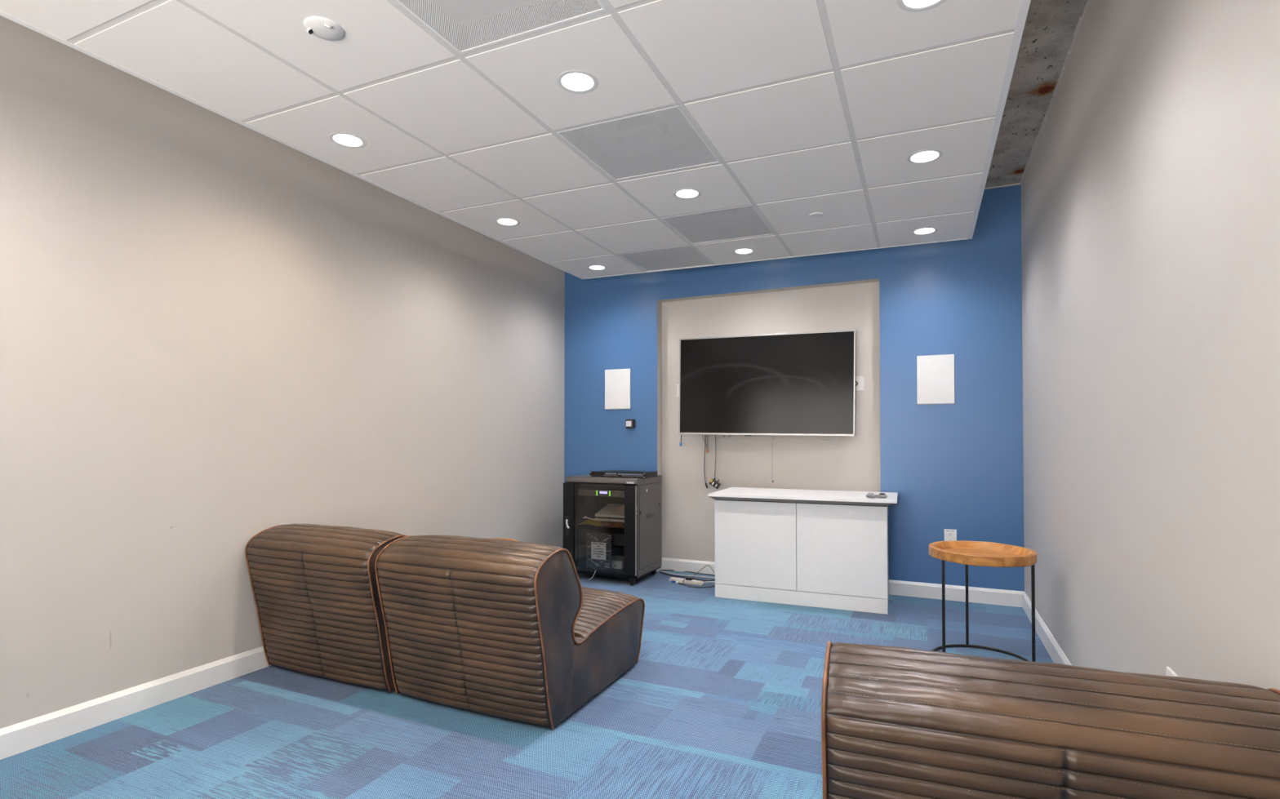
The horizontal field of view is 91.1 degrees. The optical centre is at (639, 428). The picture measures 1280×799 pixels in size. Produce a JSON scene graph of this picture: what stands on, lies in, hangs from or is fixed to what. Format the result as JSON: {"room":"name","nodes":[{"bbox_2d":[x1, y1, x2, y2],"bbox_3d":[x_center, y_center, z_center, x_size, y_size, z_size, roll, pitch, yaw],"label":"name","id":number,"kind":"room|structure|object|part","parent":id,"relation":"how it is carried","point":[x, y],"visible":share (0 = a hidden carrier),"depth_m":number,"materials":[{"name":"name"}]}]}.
{"room":"office media lounge","nodes":[
{"label":"office media lounge","id":0,"kind":"room"},
{"bbox_2d":[0,15,564,728],"bbox_3d":[-2.172,-0.260,2.764,0.120,2.926,7.265,0,-1,24],"label":"wall","id":1,"kind":"structure","parent":0,"point":[216,333],"depth_m":2.92,"materials":[{"name":"beige paint"}]},
{"bbox_2d":[0,646,271,759],"bbox_3d":[-2.131,1.148,2.670,0.016,0.107,6.925,0,-1,24],"label":"baseboard","id":2,"kind":"structure","parent":1,"relation":"attached to","point":[31,734],"depth_m":2.61,"materials":[{"name":"white paint"}]},
{"bbox_2d":[0,0,1021,278],"bbox_3d":[-0.380,-1.336,2.111,3.027,0.026,6.070,1,0,24],"label":"ceiling","id":3,"kind":"structure","parent":0,"point":[805,108],"depth_m":2.52,"materials":[{"name":"white tile"}]},
{"bbox_2d":[303,16,345,40],"bbox_3d":[-1.051,-1.322,2.091,0.124,0.022,0.124,0,0,24],"label":"sensor","id":4,"kind":"object","parent":3,"relation":"attached to","point":[322,28],"visible":1,"depth_m":2.07,"materials":[{"name":"white plastic"}]},
{"bbox_2d":[328,132,366,147],"bbox_3d":[-1.349,-1.374,2.900,0.158,0.086,0.158,0,0,24],"label":"recessed light","id":5,"kind":"object","parent":3,"relation":"in","point":[343,139],"visible":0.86,"depth_m":2.91,"materials":[{"name":"white plastic"}]},
{"bbox_2d":[395,0,607,53],"bbox_3d":[-0.489,-1.380,1.841,0.584,0.101,0.584,0,0,24],"label":"ceiling vent","id":6,"kind":"object","parent":3,"relation":"in","point":[465,25],"visible":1,"depth_m":2.04,"materials":[{"name":"white metal"}]},
{"bbox_2d":[494,217,519,226],"bbox_3d":[-0.847,-1.363,4.010,0.158,0.086,0.158,0,0,24],"label":"recessed light","id":7,"kind":"object","parent":3,"relation":"in","point":[503,221],"visible":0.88,"depth_m":4.02,"materials":[{"name":"white plastic"}]},
{"bbox_2d":[0,0,1031,279],"bbox_3d":[-0.380,-1.339,2.111,3.027,0.038,6.070,0,0,24],"label":"trim","id":8,"kind":"structure","parent":3,"relation":"attached to","point":[1024,4],"depth_m":2.70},
{"bbox_2d":[556,70,598,93],"bbox_3d":[-0.238,-1.365,2.397,0.158,0.086,0.158,0,0,24],"label":"recessed light","id":9,"kind":"object","parent":3,"relation":"in","point":[571,81],"visible":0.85,"depth_m":2.40,"materials":[{"name":"white plastic"}]},
{"bbox_2d":[586,265,606,270],"bbox_3d":[-0.349,-1.352,5.109,0.158,0.086,0.158,0,0,24],"label":"recessed light","id":10,"kind":"object","parent":3,"relation":"in","point":[590,267],"visible":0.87,"depth_m":5.12,"materials":[{"name":"white plastic"}]},
{"bbox_2d":[556,105,720,180],"bbox_3d":[0.013,-1.369,2.952,0.584,0.101,0.584,0,0,24],"label":"ceiling vent","id":11,"kind":"object","parent":3,"relation":"in","point":[664,140],"visible":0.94,"depth_m":2.94,"materials":[{"name":"white metal"}]},
{"bbox_2d":[617,245,712,271],"bbox_3d":[0.206,-1.357,4.858,0.584,0.101,0.558,0,0,24],"label":"ceiling vent","id":12,"kind":"object","parent":3,"relation":"in","point":[686,256],"visible":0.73,"depth_m":4.86,"materials":[{"name":"white metal"}]},
{"bbox_2d":[673,188,701,199],"bbox_3d":[0.264,-1.354,3.507,0.158,0.086,0.158,0,0,24],"label":"recessed light","id":13,"kind":"object","parent":3,"relation":"in","point":[683,193],"visible":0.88,"depth_m":3.52,"materials":[{"name":"white plastic"}]},
{"bbox_2d":[660,204,774,244],"bbox_3d":[0.516,-1.358,4.063,0.584,0.101,0.584,0,0,24],"label":"ceiling vent","id":14,"kind":"object","parent":3,"relation":"in","point":[741,222],"visible":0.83,"depth_m":4.06,"materials":[{"name":"white metal"}]},
{"bbox_2d":[733,248,754,254],"bbox_3d":[0.762,-1.343,4.606,0.158,0.086,0.158,0,0,24],"label":"recessed light","id":15,"kind":"object","parent":3,"relation":"in","point":[741,251],"visible":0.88,"depth_m":4.62,"materials":[{"name":"white plastic"}]},
{"bbox_2d":[808,212,823,217],"bbox_3d":[1.073,-1.298,3.819,0.082,0.007,0.082,0,0,24],"label":"cap","id":16,"kind":"object","parent":3,"relation":"attached to","point":[815,215],"visible":1,"depth_m":3.81,"materials":[{"name":"white plastic"}]},
{"bbox_2d":[897,0,945,11],"bbox_3d":[0.863,-1.356,1.898,0.158,0.086,0.158,0,0,24],"label":"recessed light","id":17,"kind":"object","parent":3,"relation":"in","point":[906,5],"visible":1,"depth_m":1.95,"materials":[{"name":"white plastic"}]},
{"bbox_2d":[911,226,937,235],"bbox_3d":[1.863,-1.334,4.108,0.158,0.086,0.158,0,0,24],"label":"recessed light","id":18,"kind":"object","parent":3,"relation":"in","point":[927,230],"visible":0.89,"depth_m":4.12,"materials":[{"name":"white plastic"}]},
{"bbox_2d":[906,149,942,164],"bbox_3d":[1.365,-1.345,3.009,0.158,0.086,0.158,0,0,24],"label":"recessed light","id":19,"kind":"object","parent":3,"relation":"in","point":[926,156],"visible":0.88,"depth_m":3.02,"materials":[{"name":"white plastic"}]},
{"bbox_2d":[0,570,1053,798],"bbox_3d":[-0.447,1.191,1.958,3.671,0.001,7.025,0,-1,24],"label":"floor","id":20,"kind":"structure","parent":0,"point":[722,699],"depth_m":2.49,"materials":[{"name":"carpet"}]},
{"bbox_2d":[244,524,406,693],"bbox_3d":[-1.346,0.846,3.361,0.846,0.728,1.058,0,-1,24],"label":"lounge chair","id":21,"kind":"object","parent":20,"relation":"on","point":[314,588],"visible":0.62,"depth_m":2.91,"materials":[{"name":"brown leather"}]},
{"bbox_3d":[-0.971,0.851,3.187,0.019,0.694,1.001,0,-1,24],"label":"panel","id":22,"kind":"part","parent":21,"relation":"part of","materials":[{"name":"brown leather"}]},
{"bbox_2d":[484,537,517,541],"bbox_3d":[-0.995,0.985,4.114,0.400,0.473,0.400,0,-1,24],"label":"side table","id":23,"kind":"object","parent":20,"relation":"on","point":[484,538],"visible":0.02,"depth_m":4.28,"materials":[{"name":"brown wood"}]},
{"bbox_2d":[374,535,644,729],"bbox_3d":[-0.559,0.841,3.003,0.846,0.728,1.057,0,-1,24],"label":"lounge chair","id":24,"kind":"object","parent":20,"relation":"on","point":[509,630],"visible":1,"depth_m":2.58,"materials":[{"name":"brown leather"}]},
{"bbox_3d":[-0.184,0.846,2.829,0.019,0.694,1.001,0,-1,24],"label":"panel","id":25,"kind":"part","parent":24,"relation":"part of","materials":[{"name":"brown leather"}]},
{"bbox_2d":[563,474,662,586],"bbox_3d":[-0.232,0.817,5.213,0.665,0.842,0.592,0,-1,24],"label":"equipment rack","id":26,"kind":"object","parent":20,"relation":"on","point":[642,553],"visible":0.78,"depth_m":5.11,"materials":[{"name":"black metal"}]},
{"bbox_3d":[-0.593,0.797,5.123,0.036,0.160,0.006,0,-1,24],"label":"handle plate","id":27,"kind":"part","parent":26,"relation":"part of","materials":[{"name":"black plastic"}]},
{"bbox_3d":[-0.588,0.776,5.084,0.027,0.072,0.086,0,-1,-20],"label":"door handle","id":28,"kind":"part","parent":26,"relation":"part of","materials":[{"name":"silver metal"}]},
{"bbox_3d":[-0.581,0.798,5.135,0.095,0.706,0.030,0,-1,24],"label":"door","id":29,"kind":"part","parent":26,"relation":"part of","materials":[{"name":"black paint"}]},
{"bbox_3d":[-0.522,0.790,5.183,0.020,0.696,0.020,0,-1,24],"label":"mounting post","id":30,"kind":"part","parent":26,"relation":"part of","materials":[{"name":"black metal"}]},
{"bbox_3d":[-0.496,0.808,5.391,0.006,0.726,0.487,0,-1,24],"label":"panel","id":31,"kind":"part","parent":26,"relation":"part of","materials":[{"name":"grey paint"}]},
{"bbox_2d":[578,518,604,526],"bbox_3d":[-0.388,0.772,5.177,0.205,0.041,0.160,0,-1,24],"label":"folder","id":32,"kind":"object","parent":26,"relation":"on","point":[597,523],"visible":0.8,"depth_m":5.15,"materials":[{"name":"yellow paper"}]},
{"bbox_2d":[582,515,599,520],"bbox_3d":[-0.404,0.739,5.161,0.157,0.034,0.014,0,-1,31],"label":"charging cable","id":33,"kind":"object","parent":32,"relation":"on","point":[584,516],"visible":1,"depth_m":5.16,"materials":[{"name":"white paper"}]},
{"bbox_2d":[586,532,611,570],"bbox_3d":[-0.331,0.983,5.025,0.233,0.289,0.002,0,-1,24],"label":"posted notice","id":34,"kind":"object","parent":26,"relation":"attached to","point":[598,545],"visible":1,"depth_m":5.02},
{"bbox_3d":[-0.326,0.446,5.026,0.463,0.010,0.022,0,-1,24],"label":"door rail","id":35,"kind":"part","parent":26,"relation":"part of","materials":[{"name":"black metal"}]},
{"bbox_3d":[-0.326,1.142,5.016,0.463,0.014,0.022,0,-1,24],"label":"door rail","id":36,"kind":"part","parent":26,"relation":"part of","materials":[{"name":"black metal"}]},
{"bbox_2d":[578,482,630,489],"bbox_3d":[-0.291,0.466,5.080,0.470,0.040,0.007,0,-1,24],"label":"vent panel","id":37,"kind":"object","parent":26,"relation":"attached to","point":[581,486],"visible":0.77,"depth_m":5.08,"materials":[{"name":"black paint"}]},
{"bbox_2d":[577,525,637,533],"bbox_3d":[-0.218,0.832,5.236,0.580,0.004,0.360,0,-1,24],"label":"shelf","id":38,"kind":"object","parent":26,"relation":"attached to","point":[579,527],"depth_m":5.16,"materials":[{"name":"black metal"}]},
{"bbox_2d":[577,522,637,528],"bbox_3d":[-0.222,0.800,5.228,0.580,0.003,0.340,0,-1,24],"label":"shelf","id":39,"kind":"object","parent":26,"relation":"attached to","point":[585,525],"depth_m":5.17,"materials":[{"name":"black metal"}]},
{"bbox_2d":[577,488,637,497],"bbox_3d":[-0.225,0.526,5.225,0.474,0.052,0.344,0,-1,24],"label":"receiver","id":40,"kind":"object","parent":26,"relation":"in","point":[588,491],"visible":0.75,"depth_m":5.10,"materials":[{"name":"black paint"}]},
{"bbox_2d":[578,529,637,546],"bbox_3d":[-0.232,0.890,5.204,0.450,0.095,0.310,0,-1,24],"label":"shelf","id":41,"kind":"object","parent":26,"relation":"in","point":[617,538],"visible":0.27,"depth_m":5.03,"materials":[{"name":"black metal"}]},
{"bbox_3d":[-0.107,0.806,5.480,0.632,0.721,0.004,0,-1,24],"label":"panel","id":42,"kind":"part","parent":26,"relation":"part of","materials":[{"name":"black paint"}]},
{"bbox_2d":[611,555,624,568],"bbox_3d":[-0.183,1.103,5.172,0.145,0.064,0.222,0,-1,16],"label":"console","id":43,"kind":"object","parent":26,"relation":"on","point":[617,562],"visible":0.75,"depth_m":5.07,"materials":[{"name":"plastic"}]},
{"bbox_2d":[601,520,637,528],"bbox_3d":[-0.156,0.778,5.149,0.245,0.038,0.230,0,-1,24],"label":"box","id":44,"kind":"object","parent":26,"relation":"on","point":[608,524],"visible":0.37,"depth_m":5.05,"materials":[{"name":"brown cardboard"}]},
{"bbox_2d":[594,503,637,522],"bbox_3d":[-0.183,0.701,5.216,0.300,0.115,0.260,0,-1,24],"label":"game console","id":45,"kind":"object","parent":44,"relation":"on","point":[611,512],"visible":0.7,"depth_m":5.15,"materials":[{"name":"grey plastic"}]},
{"bbox_2d":[589,470,657,478],"bbox_3d":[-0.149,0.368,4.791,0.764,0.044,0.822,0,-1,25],"label":"switch","id":46,"kind":"object","parent":26,"relation":"on","point":[607,473],"visible":1,"depth_m":4.79,"materials":[{"name":"black paint"}]},
{"bbox_3d":[0.083,0.804,5.128,0.009,0.726,0.487,0,-1,24],"label":"panel","id":47,"kind":"part","parent":26,"relation":"part of","materials":[{"name":"grey paint"}]},
{"bbox_2d":[669,576,703,586],"bbox_3d":[0.367,1.208,5.005,0.283,0.052,0.056,0,-1,31],"label":"power strip","id":48,"kind":"object","parent":20,"relation":"on","point":[689,580],"visible":0.99,"depth_m":4.97,"materials":[{"name":"beige plastic"}]},
{"bbox_2d":[659,572,715,581],"bbox_3d":[0.376,1.232,5.212,0.534,0.010,0.103,0,-1,30],"label":"cable","id":49,"kind":"object","parent":20,"relation":"on","point":[660,572],"visible":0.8,"depth_m":5.20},
{"bbox_2d":[661,569,715,575],"bbox_3d":[0.421,1.236,5.388,0.510,0.008,0.048,0,-1,24],"label":"cable","id":50,"kind":"object","parent":20,"relation":"on","point":[661,570],"visible":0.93,"depth_m":5.37,"materials":[{"name":"plastic"}]},
{"bbox_2d":[662,571,715,578],"bbox_3d":[0.400,1.234,5.281,0.518,0.008,0.050,0,-1,31],"label":"cable","id":51,"kind":"object","parent":20,"relation":"on","point":[662,571],"visible":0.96,"depth_m":5.26,"materials":[{"name":"plastic"}]},
{"bbox_2d":[678,582,715,587],"bbox_3d":[0.445,1.228,4.899,0.321,0.008,0.107,0,-1,15],"label":"cable","id":52,"kind":"object","parent":20,"relation":"on","point":[678,583],"visible":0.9,"depth_m":4.87,"materials":[{"name":"black plastic"}]},
{"bbox_2d":[682,577,711,587],"bbox_3d":[0.444,1.209,5.008,0.136,0.051,0.303,-1,-1,32],"label":"cable","id":53,"kind":"object","parent":20,"relation":"on","point":[693,577],"visible":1,"depth_m":5.02,"materials":[{"name":"black plastic"}]},
{"bbox_2d":[707,487,897,614],"bbox_3d":[1.204,0.851,4.593,1.263,0.755,0.690,0,-1,23],"label":"media cabinet","id":54,"kind":"object","parent":20,"relation":"on","point":[821,548],"visible":1,"depth_m":4.34,"materials":[{"name":"white laminate"}]},
{"bbox_3d":[0.818,0.824,4.473,0.582,0.604,0.018,0,-1,23],"label":"door","id":55,"kind":"part","parent":54,"relation":"part of","materials":[{"name":"white laminate"}]},
{"bbox_3d":[1.093,0.513,4.373,1.163,0.014,0.024,0,-1,23],"label":"shadow rail","id":56,"kind":"part","parent":54,"relation":"part of","materials":[{"name":"white wood"}]},
{"bbox_2d":[707,487,897,506],"bbox_3d":[1.204,0.495,4.598,1.263,0.044,0.690,0,-1,23],"label":"countertop","id":57,"kind":"structure","parent":54,"relation":"on","point":[770,495],"depth_m":4.44,"materials":[{"name":"white laminate"}]},
{"bbox_2d":[866,493,887,497],"bbox_3d":[1.592,0.450,4.224,0.138,0.032,0.066,0,-1,13],"label":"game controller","id":58,"kind":"object","parent":57,"relation":"on","point":[869,495],"visible":1,"depth_m":4.21,"materials":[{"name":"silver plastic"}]},
{"bbox_3d":[1.360,0.821,4.247,0.584,0.604,0.018,0,-1,23],"label":"door","id":59,"kind":"part","parent":54,"relation":"part of","materials":[{"name":"white laminate"}]},
{"bbox_2d":[928,540,1036,662],"bbox_3d":[1.772,0.916,3.259,0.492,0.588,0.492,0,-1,24],"label":"side table","id":60,"kind":"object","parent":20,"relation":"on","point":[978,553],"visible":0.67,"depth_m":3.20,"materials":[{"name":"brown wood"}]},
{"bbox_3d":[1.548,0.937,3.201,0.014,0.532,0.014,0,-1,24],"label":"leg","id":61,"kind":"part","parent":60,"relation":"part of","materials":[{"name":"metal"}]},
{"bbox_3d":[1.816,0.941,3.486,0.014,0.532,0.014,0,-1,24],"label":"leg","id":62,"kind":"part","parent":60,"relation":"part of","materials":[{"name":"metal"}]},
{"bbox_2d":[928,540,1036,567],"bbox_3d":[1.772,0.648,3.263,0.492,0.053,0.492,0,-1,24],"label":"wooden tray","id":63,"kind":"object","parent":60,"relation":"on","point":[978,553],"depth_m":3.24,"materials":[{"name":"brown wood"}]},
{"bbox_3d":[1.950,0.936,3.112,0.014,0.532,0.014,0,-1,24],"label":"leg","id":64,"kind":"part","parent":60,"relation":"part of","materials":[{"name":"metal"}]},
{"bbox_2d":[821,640,1279,798],"bbox_3d":[0.905,0.833,1.567,0.816,0.704,1.028,0,-1,20],"label":"sofa","id":65,"kind":"object","parent":20,"relation":"on","point":[897,722],"visible":1,"depth_m":1.15,"materials":[{"name":"brown leather"}]},
{"bbox_2d":[564,185,1024,591],"bbox_3d":[1.012,-0.225,5.185,3.671,2.926,0.220,0,-1,24],"label":"wall","id":66,"kind":"structure","parent":0,"point":[958,466],"depth_m":4.84,"materials":[{"name":"blue paint"}]},
{"bbox_2d":[604,368,630,409],"bbox_3d":[-0.200,-0.352,5.611,0.254,0.359,0.012,0,-1,24],"label":"wall speaker","id":67,"kind":"object","parent":66,"relation":"attached to","point":[617,381],"visible":1,"depth_m":5.61,"materials":[{"name":"white plastic"}]},
{"bbox_2d":[625,418,635,428],"bbox_3d":[-0.086,-0.041,5.534,0.078,0.082,0.050,0,-1,24],"label":"keypad","id":68,"kind":"object","parent":66,"relation":"attached to","point":[629,424],"visible":1,"depth_m":5.51,"materials":[{"name":"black plastic"}]},
{"bbox_2d":[676,384,679,396],"bbox_3d":[0.360,-0.332,5.467,0.080,0.110,0.010,0,-1,24],"label":"cable plate","id":69,"kind":"object","parent":66,"relation":"attached to","point":[677,385],"visible":0.23,"depth_m":5.48,"materials":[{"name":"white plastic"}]},
{"bbox_2d":[661,557,715,574],"bbox_3d":[1.013,1.184,5.144,1.813,0.107,0.016,0,-1,24],"label":"baseboard","id":70,"kind":"structure","parent":66,"relation":"attached to","point":[676,565],"depth_m":5.41,"materials":[{"name":"white paint"}]},
{"bbox_2d":[678,329,855,435],"bbox_3d":[0.999,-0.348,5.069,1.406,0.821,0.110,0,-1,22],"label":"television","id":71,"kind":"object","parent":66,"relation":"attached to","point":[801,384],"visible":1,"depth_m":5.00,"materials":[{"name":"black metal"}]},
{"bbox_2d":[703,435,707,488],"bbox_3d":[0.557,0.263,5.303,0.038,0.489,0.015,0,-1,24],"label":"hanging cable","id":72,"kind":"object","parent":71,"relation":"hanging from","point":[706,486],"visible":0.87,"depth_m":5.30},
{"bbox_2d":[714,435,715,477],"bbox_3d":[0.627,0.213,5.238,0.018,0.389,0.009,0,-1,24],"label":"hanging cable","id":73,"kind":"object","parent":71,"relation":"hanging from","point":[715,435],"visible":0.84,"depth_m":5.23,"materials":[{"name":"grey plastic"}]},
{"bbox_2d":[708,477,720,488],"bbox_3d":[0.624,0.456,5.236,0.096,0.096,0.029,0,-1,24],"label":"connector","id":74,"kind":"object","parent":73,"relation":"hanging from","point":[713,482],"visible":1,"depth_m":5.22,"materials":[{"name":"black plastic"}]},
{"bbox_2d":[771,435,773,482],"bbox_3d":[1.069,0.226,5.048,0.018,0.416,0.008,0,-1,24],"label":"wire","id":75,"kind":"object","parent":71,"relation":"hanging from","point":[773,436],"visible":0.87,"depth_m":5.05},
{"bbox_2d":[855,376,864,391],"bbox_3d":[1.676,-0.349,4.859,0.110,0.111,0.026,0,-1,24],"label":"cable plate","id":76,"kind":"object","parent":66,"relation":"attached to","point":[860,380],"visible":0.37,"depth_m":4.86,"materials":[{"name":"white plastic"}]},
{"bbox_2d":[916,354,954,404],"bbox_3d":[2.140,-0.355,4.546,0.245,0.356,0.012,0,-1,24],"label":"wall speaker","id":77,"kind":"object","parent":66,"relation":"attached to","point":[935,373],"visible":1,"depth_m":4.54,"materials":[{"name":"white plastic"}]},
{"bbox_2d":[944,528,956,541],"bbox_3d":[2.223,0.781,4.494,0.080,0.116,0.009,0,-1,24],"label":"outlet plate","id":78,"kind":"object","parent":66,"relation":"attached to","point":[949,535],"visible":0.71,"depth_m":4.49,"materials":[{"name":"white plastic"}]},
{"bbox_2d":[888,579,1023,607],"bbox_3d":[2.216,1.174,4.487,0.920,0.107,0.016,0,-1,24],"label":"baseboard","id":79,"kind":"structure","parent":66,"relation":"attached to","point":[908,588],"depth_m":4.46,"materials":[{"name":"white paint"}]},
{"bbox_2d":[984,0,1087,187],"bbox_3d":[-0.422,-1.809,2.056,3.671,0.150,7.145,0,-1,24],"label":"ceiling","id":80,"kind":"structure","parent":0,"point":[1047,36],"depth_m":3.10,"materials":[{"name":"concrete"}]},
{"bbox_2d":[1021,0,1279,689],"bbox_3d":[1.278,-0.283,1.194,0.120,2.926,7.265,0,-1,24],"label":"wall","id":81,"kind":"structure","parent":0,"point":[1150,185],"depth_m":1.80,"materials":[{"name":"beige paint"}]},
{"bbox_2d":[984,0,1090,189],"bbox_3d":[1.607,-1.716,2.604,0.435,0.021,4.026,0,-1,24],"label":"trim","id":82,"kind":"structure","parent":81,"relation":"attached to","point":[1080,20],"depth_m":3.13,"materials":[{"name":"beige paint"}]},
{"bbox_2d":[1022,591,1071,665],"bbox_3d":[1.196,1.127,1.156,0.016,0.107,6.925,0,-1,24],"label":"baseboard","id":83,"kind":"structure","parent":81,"relation":"attached to","point":[1055,651],"depth_m":3.47,"materials":[{"name":"white paint"}]},
{"bbox_2d":[1165,666,1177,676],"bbox_3d":[1.448,0.720,1.709,0.009,0.116,0.080,0,-1,24],"label":"outlet plate","id":84,"kind":"object","parent":81,"relation":"attached to","point":[1170,673],"visible":0.1,"depth_m":1.72,"materials":[{"name":"white plastic"}]}
]}

